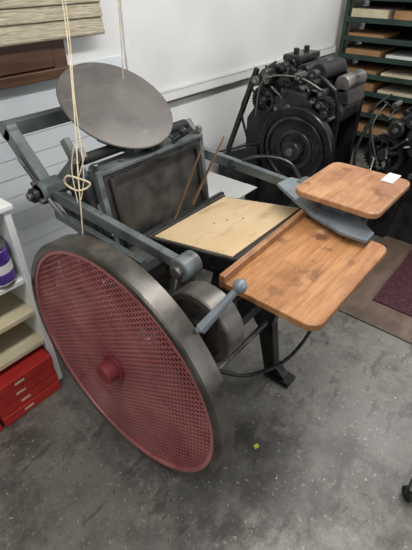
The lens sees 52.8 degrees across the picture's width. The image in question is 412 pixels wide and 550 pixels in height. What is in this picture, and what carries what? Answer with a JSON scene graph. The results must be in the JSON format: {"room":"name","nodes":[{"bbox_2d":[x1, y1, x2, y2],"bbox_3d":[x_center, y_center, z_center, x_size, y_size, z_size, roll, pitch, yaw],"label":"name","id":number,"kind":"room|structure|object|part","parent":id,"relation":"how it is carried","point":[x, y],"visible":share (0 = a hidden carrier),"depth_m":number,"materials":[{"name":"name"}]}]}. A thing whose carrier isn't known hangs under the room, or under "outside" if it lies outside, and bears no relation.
{"room":"print shop","nodes":[
{"label":"print shop","id":0,"kind":"room"},
{"bbox_2d":[118,0,123,78],"bbox_3d":[-0.309,-1.092,1.284,0.047,1.200,0.004,27,45,31],"label":"cord","id":1,"kind":"object","parent":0,"point":[118,0],"visible":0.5,"depth_m":1.47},
{"bbox_2d":[0,135,411,549],"bbox_3d":[1.347,0.740,1.594,5.000,0.100,9.000,27,45,31],"label":"floor","id":2,"kind":"structure","parent":0,"point":[69,480],"depth_m":1.55,"materials":[{"name":"concrete"}]},
{"bbox_2d":[0,346,60,431],"bbox_3d":[-0.928,0.478,1.685,0.311,0.203,0.540,27,45,31],"label":"drawer unit","id":3,"kind":"object","parent":2,"relation":"on","point":[25,383],"visible":0.71,"depth_m":1.68,"materials":[{"name":"red metal"}]},
{"bbox_2d":[0,198,62,379],"bbox_3d":[-1.181,0.246,1.443,0.560,0.870,1.040,27,45,31],"label":"base cabinet","id":4,"kind":"object","parent":2,"relation":"on","point":[22,330],"visible":0.89,"depth_m":1.62,"materials":[{"name":"white paint"}]},
{"bbox_2d":[0,238,17,289],"bbox_3d":[-0.743,-0.040,1.462,0.112,0.152,0.112,27,45,31],"label":"can","id":5,"kind":"object","parent":4,"relation":"on","point":[8,275],"visible":1,"depth_m":1.45,"materials":[{"name":"metal"}]},
{"bbox_3d":[-0.743,-0.097,1.419,0.106,0.008,0.106,27,45,31],"label":"lid","id":6,"kind":"part","parent":5,"relation":"part of","materials":[{"name":"metal"}]},
{"bbox_2d":[0,274,24,295],"bbox_3d":[-1.179,0.143,1.363,0.525,0.020,0.970,27,45,31],"label":"shelf","id":7,"kind":"object","parent":4,"relation":"attached to","point":[21,278],"depth_m":1.51,"materials":[{"name":"white paint"}]},
{"bbox_2d":[0,291,34,333],"bbox_3d":[-1.179,0.267,1.456,0.525,0.020,0.970,27,45,31],"label":"shelf","id":8,"kind":"object","parent":4,"relation":"attached to","point":[14,309],"depth_m":1.61,"materials":[{"name":"beige wood"}]},
{"bbox_2d":[0,322,44,370],"bbox_3d":[-1.179,0.395,1.553,0.525,0.020,0.970,27,45,31],"label":"shelf","id":9,"kind":"object","parent":4,"relation":"attached to","point":[18,341],"depth_m":1.69,"materials":[{"name":"beige wood"}]},
{"bbox_2d":[0,62,409,477],"bbox_3d":[-0.074,-0.051,1.556,1.283,1.208,1.030,27,45,31],"label":"press","id":10,"kind":"object","parent":2,"relation":"on","point":[268,262],"visible":0.99,"depth_m":1.33,"materials":[{"name":"metal"}]},
{"bbox_3d":[-0.624,-0.406,1.461,0.206,0.206,0.040,27,45,31],"label":"yoke arm","id":11,"kind":"part","parent":10,"relation":"part of","materials":[{"name":"metal"}]},
{"bbox_3d":[-0.507,-0.255,1.411,0.386,0.204,0.016,27,45,31],"label":"yoke spring rod","id":12,"kind":"part","parent":10,"relation":"part of","materials":[{"name":"metal"}]},
{"bbox_3d":[-0.458,-0.361,1.402,0.200,0.174,0.020,27,45,31],"label":"roller arm","id":13,"kind":"part","parent":10,"relation":"part of","materials":[{"name":"metal"}]},
{"bbox_3d":[-0.393,-0.289,1.397,0.208,0.316,0.022,27,45,31],"label":"rocker lever","id":14,"kind":"part","parent":10,"relation":"part of","materials":[{"name":"metal"}]},
{"bbox_3d":[-0.321,-0.172,1.320,0.662,0.069,0.028,27,45,31],"label":"arm","id":15,"kind":"part","parent":10,"relation":"part of","materials":[{"name":"metal"}]},
{"bbox_3d":[-0.267,0.125,1.556,0.807,0.928,0.045,27,45,31],"label":"frame","id":16,"kind":"part","parent":10,"relation":"part of","materials":[{"name":"metal"}]},
{"bbox_3d":[-0.200,-0.447,1.508,0.055,0.014,0.520,27,45,31],"label":"bed rail","id":17,"kind":"part","parent":10,"relation":"part of","materials":[{"name":"metal"}]},
{"bbox_3d":[-0.200,-0.461,1.497,0.036,0.025,0.036,27,45,31],"label":"bracket post","id":18,"kind":"part","parent":10,"relation":"part of","materials":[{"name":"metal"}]},
{"bbox_3d":[-0.169,-0.495,1.537,0.048,0.030,0.048,27,45,31],"label":"bracket post","id":19,"kind":"part","parent":10,"relation":"part of","materials":[{"name":"metal"}]},
{"bbox_3d":[-0.108,-0.620,1.787,0.140,0.124,0.020,27,45,31],"label":"roller arm","id":20,"kind":"part","parent":10,"relation":"part of","materials":[{"name":"metal"}]},
{"bbox_3d":[-0.086,-0.532,1.536,0.032,0.032,0.032,27,45,31],"label":"fountain knob","id":21,"kind":"part","parent":10,"relation":"part of","materials":[{"name":"metal"}]},
{"bbox_3d":[0.029,0.079,0.941,0.106,0.100,0.024,-16,40,-21],"label":"throwoff lever","id":22,"kind":"part","parent":10,"relation":"part of","materials":[{"name":"metal"}]},
{"bbox_3d":[0.029,-0.063,1.806,0.858,0.928,0.045,27,45,31],"label":"frame","id":23,"kind":"part","parent":10,"relation":"part of","materials":[{"name":"metal"}]},
{"bbox_3d":[0.136,0.003,1.608,0.194,0.220,0.296,27,45,31],"label":"platen stem","id":24,"kind":"part","parent":10,"relation":"part of","materials":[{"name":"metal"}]},
{"bbox_3d":[0.076,0.025,0.929,0.034,0.034,0.034,27,45,31],"label":"lever knob","id":25,"kind":"part","parent":10,"relation":"part of","materials":[{"name":"metal"}]},
{"bbox_3d":[0.136,0.281,1.622,0.024,0.024,0.500,27,45,31],"label":"cross rod","id":26,"kind":"part","parent":10,"relation":"part of","materials":[{"name":"metal"}]},
{"bbox_3d":[0.096,-0.471,1.718,0.662,0.069,0.028,27,45,31],"label":"arm","id":27,"kind":"part","parent":10,"relation":"part of","materials":[{"name":"metal"}]},
{"bbox_3d":[0.250,0.121,1.425,0.521,0.510,0.098,-19,41,-24],"label":"treadle rod","id":28,"kind":"part","parent":10,"relation":"part of","materials":[{"name":"black metal"}]},
{"bbox_2d":[206,170,256,198],"bbox_3d":[0.028,-0.315,2.512,0.420,0.480,0.320,27,45,31],"label":"cardboard box","id":29,"kind":"object","parent":2,"relation":"on","point":[217,183],"visible":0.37,"depth_m":2.36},
{"bbox_2d":[218,45,366,220],"bbox_3d":[0.509,-0.839,2.683,0.957,1.110,0.527,27,45,31],"label":"press","id":30,"kind":"object","parent":2,"relation":"on","point":[306,112],"visible":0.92,"depth_m":2.39,"materials":[{"name":"metal"}]},
{"bbox_3d":[0.227,-1.042,2.670,0.226,0.558,0.025,27,45,31],"label":"feed arm","id":31,"kind":"part","parent":30,"relation":"part of","materials":[{"name":"black metal"}]},
{"bbox_3d":[0.324,-1.155,2.452,0.054,0.054,0.119,27,45,31],"label":"knob","id":32,"kind":"part","parent":30,"relation":"part of","materials":[{"name":"metal"}]},
{"bbox_3d":[0.358,-1.059,2.501,0.043,0.043,0.104,27,45,31],"label":"knob","id":33,"kind":"part","parent":30,"relation":"part of","materials":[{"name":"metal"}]},
{"bbox_3d":[0.366,-1.050,2.518,0.048,0.048,0.081,27,45,31],"label":"knob","id":34,"kind":"part","parent":30,"relation":"part of","materials":[{"name":"black metal"}]},
{"bbox_3d":[0.363,-1.178,2.407,0.050,0.050,0.101,27,45,31],"label":"knob","id":35,"kind":"part","parent":30,"relation":"part of","materials":[{"name":"metal"}]},
{"bbox_3d":[0.375,-1.144,2.413,0.048,0.048,0.110,27,45,31],"label":"knob","id":36,"kind":"part","parent":30,"relation":"part of","materials":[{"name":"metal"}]},
{"bbox_3d":[0.413,-1.060,2.412,0.085,0.067,0.010,16,40,20],"label":"lever","id":37,"kind":"part","parent":30,"relation":"part of","materials":[{"name":"metal"}]},
{"bbox_3d":[0.403,-1.145,2.375,0.025,0.025,0.120,27,45,31],"label":"knob","id":38,"kind":"part","parent":30,"relation":"part of","materials":[{"name":"black metal"}]},
{"bbox_3d":[0.441,-1.001,2.469,0.052,0.052,0.088,27,45,31],"label":"knob","id":39,"kind":"part","parent":30,"relation":"part of","materials":[{"name":"metal"}]},
{"bbox_3d":[0.442,-1.039,2.453,0.053,0.053,0.072,27,45,31],"label":"knob","id":40,"kind":"part","parent":30,"relation":"part of","materials":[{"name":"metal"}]},
{"bbox_3d":[0.451,-1.117,2.380,0.042,0.042,0.079,27,45,31],"label":"knob","id":41,"kind":"part","parent":30,"relation":"part of","materials":[{"name":"black metal"}]},
{"bbox_3d":[0.467,-1.091,2.332,0.071,0.090,0.010,13,39,17],"label":"lever","id":42,"kind":"part","parent":30,"relation":"part of","materials":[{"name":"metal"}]},
{"bbox_3d":[0.510,-0.922,2.521,0.620,0.638,0.030,27,45,31],"label":"plate","id":43,"kind":"part","parent":30,"relation":"part of","materials":[{"name":"black metal"}]},
{"bbox_3d":[0.519,-1.284,2.377,0.032,0.030,0.032,27,45,31],"label":"knob","id":44,"kind":"part","parent":30,"relation":"part of","materials":[{"name":"black metal"}]},
{"bbox_3d":[0.522,-1.109,2.303,0.037,0.037,0.088,27,45,31],"label":"knob","id":45,"kind":"part","parent":30,"relation":"part of","materials":[{"name":"metal"}]},
{"bbox_3d":[0.536,-1.093,2.285,0.035,0.035,0.108,27,45,31],"label":"knob","id":46,"kind":"part","parent":30,"relation":"part of","materials":[{"name":"metal"}]},
{"bbox_3d":[0.547,-1.084,2.302,0.042,0.042,0.080,27,45,31],"label":"knob","id":47,"kind":"part","parent":30,"relation":"part of","materials":[{"name":"metal"}]},
{"bbox_3d":[0.596,-1.340,2.451,0.032,0.030,0.032,27,45,31],"label":"knob","id":48,"kind":"part","parent":30,"relation":"part of","materials":[{"name":"black metal"}]},
{"bbox_3d":[0.594,-0.959,2.328,0.052,0.052,0.104,27,45,31],"label":"knob","id":49,"kind":"part","parent":30,"relation":"part of","materials":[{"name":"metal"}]},
{"bbox_3d":[0.588,-1.012,2.297,0.024,0.024,0.100,27,45,31],"label":"knob","id":50,"kind":"part","parent":30,"relation":"part of","materials":[{"name":"black metal"}]},
{"bbox_3d":[0.612,-0.971,2.304,0.042,0.042,0.099,27,45,31],"label":"knob","id":51,"kind":"part","parent":30,"relation":"part of","materials":[{"name":"silver metal"}]},
{"bbox_3d":[0.597,-1.050,2.271,0.051,0.051,0.086,27,45,31],"label":"knob","id":52,"kind":"part","parent":30,"relation":"part of","materials":[{"name":"metal"}]},
{"bbox_3d":[0.644,-0.944,2.295,0.047,0.047,0.094,27,45,31],"label":"knob","id":53,"kind":"part","parent":30,"relation":"part of","materials":[{"name":"metal"}]},
{"bbox_3d":[0.644,-0.997,2.269,0.050,0.050,0.076,27,45,31],"label":"knob","id":54,"kind":"part","parent":30,"relation":"part of","materials":[{"name":"metal"}]},
{"bbox_3d":[0.670,-0.892,2.291,0.043,0.043,0.112,27,45,31],"label":"knob","id":55,"kind":"part","parent":30,"relation":"part of","materials":[{"name":"metal"}]},
{"bbox_3d":[0.698,-0.871,2.304,0.023,0.023,0.081,27,45,31],"label":"knob","id":56,"kind":"part","parent":30,"relation":"part of","materials":[{"name":"metal"}]},
{"bbox_3d":[0.696,-1.056,2.698,0.620,0.638,0.030,27,45,31],"label":"plate","id":57,"kind":"part","parent":30,"relation":"part of","materials":[{"name":"black metal"}]},
{"bbox_2d":[337,0,411,143],"bbox_3d":[1.981,-1.915,3.455,1.595,1.900,0.560,27,45,31],"label":"storage rack","id":58,"kind":"object","parent":2,"relation":"on","point":[384,52],"visible":0.57,"depth_m":3.67,"materials":[{"name":"green metal"}]},
{"bbox_3d":[1.221,-2.100,3.701,0.035,1.900,0.035,27,45,31],"label":"post","id":59,"kind":"part","parent":58,"relation":"part of","materials":[{"name":"green metal"}]},
{"bbox_3d":[1.542,-2.331,4.007,0.035,1.900,0.035,27,45,31],"label":"post","id":60,"kind":"part","parent":58,"relation":"part of","materials":[{"name":"green metal"}]},
{"bbox_2d":[337,50,411,66],"bbox_3d":[1.976,-1.814,3.520,1.590,0.040,0.540,27,45,31],"label":"tray","id":61,"kind":"object","parent":58,"relation":"on","point":[397,57],"depth_m":3.60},
{"bbox_2d":[356,120,393,143],"bbox_3d":[1.976,-1.303,3.905,1.590,0.040,0.540,27,45,31],"label":"tray","id":62,"kind":"object","parent":58,"relation":"on","point":[359,131],"depth_m":3.95,"materials":[{"name":"brown wood"}]},
{"bbox_2d":[340,33,411,46],"bbox_3d":[1.976,-1.926,3.436,1.590,0.040,0.540,27,45,31],"label":"shelf","id":63,"kind":"object","parent":58,"relation":"on","point":[399,39],"depth_m":3.56,"materials":[{"name":"green metal"}]},
{"bbox_2d":[344,16,411,26],"bbox_3d":[1.976,-2.037,3.352,1.590,0.040,0.540,27,45,31],"label":"shelf","id":64,"kind":"object","parent":58,"relation":"on","point":[386,20],"depth_m":3.42,"materials":[{"name":"green metal"}]},
{"bbox_2d":[351,66,411,85],"bbox_3d":[1.976,-1.702,3.604,1.590,0.040,0.540,27,45,31],"label":"tray","id":65,"kind":"object","parent":58,"relation":"on","point":[393,74],"depth_m":3.66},
{"bbox_2d":[360,101,407,121],"bbox_3d":[1.976,-1.446,3.797,1.590,0.040,0.540,27,45,31],"label":"tray","id":66,"kind":"object","parent":58,"relation":"on","point":[365,112],"depth_m":3.84,"materials":[{"name":"brown wood"}]},
{"bbox_2d":[364,82,411,103],"bbox_3d":[1.976,-1.590,3.689,1.590,0.040,0.540,27,45,31],"label":"tray","id":67,"kind":"object","parent":58,"relation":"on","point":[403,92],"depth_m":3.71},
{"bbox_2d":[372,0,411,1],"bbox_3d":[1.976,-2.165,3.255,1.590,0.040,0.540,27,45,31],"label":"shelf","id":68,"kind":"object","parent":58,"relation":"on","point":[372,0],"depth_m":3.29,"materials":[{"name":"green metal"}]},
{"bbox_2d":[339,236,411,343],"bbox_3d":[2.413,-0.077,2.588,2.220,0.008,2.860,27,45,31],"label":"sheet","id":69,"kind":"object","parent":2,"relation":"on","point":[360,305],"visible":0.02,"depth_m":2.28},
{"bbox_2d":[353,93,411,243],"bbox_3d":[1.511,-0.677,2.594,0.910,0.960,0.860,27,45,31],"label":"press","id":70,"kind":"object","parent":69,"relation":"on","point":[396,222],"visible":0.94,"depth_m":2.50,"materials":[{"name":"metal"}]},
{"bbox_3d":[1.413,-0.506,2.449,0.778,0.860,0.040,27,45,31],"label":"frame","id":71,"kind":"part","parent":70,"relation":"part of","materials":[{"name":"black metal"}]},
{"bbox_3d":[1.114,-0.700,2.511,0.032,0.032,0.090,27,45,31],"label":"knob","id":72,"kind":"part","parent":70,"relation":"part of","materials":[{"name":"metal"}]},
{"bbox_3d":[1.080,-0.939,2.367,0.032,0.032,0.090,27,45,31],"label":"knob","id":73,"kind":"part","parent":70,"relation":"part of","materials":[{"name":"black metal"}]},
{"bbox_3d":[1.081,-0.965,2.346,0.032,0.032,0.090,27,45,31],"label":"knob","id":74,"kind":"part","parent":70,"relation":"part of","materials":[{"name":"metal"}]},
{"bbox_3d":[1.110,-0.749,2.405,0.011,0.132,0.156,-5,37,-7],"label":"lever","id":75,"kind":"part","parent":70,"relation":"part of","materials":[{"name":"metal"}]},
{"bbox_3d":[1.134,-0.916,2.327,0.032,0.032,0.090,27,45,31],"label":"knob","id":76,"kind":"part","parent":70,"relation":"part of","materials":[{"name":"black metal"}]},
{"bbox_2d":[373,251,411,316],"bbox_3d":[1.487,0.159,2.260,0.920,0.010,0.670,27,45,31],"label":"door mat","id":77,"kind":"object","parent":69,"relation":"on","point":[396,293],"visible":1,"depth_m":2.35,"materials":[{"name":"carpet"}]},
{"bbox_2d":[402,478,411,502],"bbox_3d":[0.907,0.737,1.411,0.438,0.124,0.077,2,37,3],"label":"chair caster","id":78,"kind":"object","parent":2,"relation":"on","point":[406,489],"visible":1,"depth_m":1.43,"materials":[{"name":"plastic"}]},
{"bbox_2d":[59,0,369,285],"bbox_3d":[-0.760,-1.248,1.656,0.130,3.000,8.200,27,45,31],"label":"wall","id":79,"kind":"structure","parent":0,"point":[174,43],"depth_m":2.64,"materials":[{"name":"white paint"}]},
{"bbox_2d":[0,41,54,76],"bbox_3d":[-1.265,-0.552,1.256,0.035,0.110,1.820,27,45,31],"label":"window","id":80,"kind":"structure","parent":79,"relation":"in","point":[16,59],"depth_m":1.73,"materials":[{"name":"brown wood"}]},
{"bbox_2d":[0,65,69,89],"bbox_3d":[-1.237,-0.506,1.328,0.050,0.040,1.900,27,45,31],"label":"window sill","id":81,"kind":"structure","parent":79,"relation":"attached to","point":[8,81],"depth_m":1.77,"materials":[{"name":"brown wood"}]},
{"bbox_2d":[0,0,104,47],"bbox_3d":[-1.115,-1.087,0.998,0.027,1.065,1.990,27,45,31],"label":"roman shade","id":82,"kind":"object","parent":79,"relation":"attached to","point":[22,22],"visible":1,"depth_m":1.70,"materials":[{"name":"beige fabric"}]},
{"bbox_3d":[-1.113,-0.671,1.310,0.024,0.024,1.990,27,45,31],"label":"rail","id":83,"kind":"part","parent":82,"relation":"part of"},
{"bbox_2d":[62,0,90,234],"bbox_3d":[-0.430,-0.702,1.197,0.081,1.121,0.478,-6,37,-8],"label":"pull cord","id":84,"kind":"object","parent":82,"relation":"hanging from","point":[69,53],"visible":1,"depth_m":1.28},
{"bbox_2d":[50,39,67,67],"bbox_3d":[-0.661,-1.409,1.521,0.035,1.180,0.070,27,45,31],"label":"jamb","id":85,"kind":"object","parent":79,"relation":"attached to","point":[57,46],"depth_m":1.83,"materials":[{"name":"brown wood"}]},
{"bbox_2d":[0,55,125,285],"bbox_3d":[-1.302,-0.053,1.613,0.008,1.103,2.750,27,45,31],"label":"wall paneling","id":86,"kind":"structure","parent":79,"relation":"attached to","point":[36,225],"depth_m":2.00,"materials":[{"name":"white wood"}]},
{"bbox_2d":[119,0,131,71],"bbox_3d":[-0.402,-1.437,1.906,0.015,3.000,0.030,27,45,31],"label":"strip","id":87,"kind":"object","parent":79,"relation":"attached to","point":[122,3],"visible":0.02,"depth_m":2.08,"materials":[{"name":"white paint"}]},
{"bbox_2d":[160,45,336,102],"bbox_3d":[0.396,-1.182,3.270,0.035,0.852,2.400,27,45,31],"label":"trim strip","id":88,"kind":"object","parent":79,"relation":"attached to","point":[199,87],"visible":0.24,"depth_m":2.70,"materials":[{"name":"white paint"}]},
{"bbox_2d":[336,0,355,58],"bbox_3d":[1.270,-2.619,3.476,0.050,3.000,0.100,27,45,31],"label":"post","id":89,"kind":"object","parent":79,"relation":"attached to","point":[353,1],"visible":0.02,"depth_m":3.75,"materials":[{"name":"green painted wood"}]}
]}

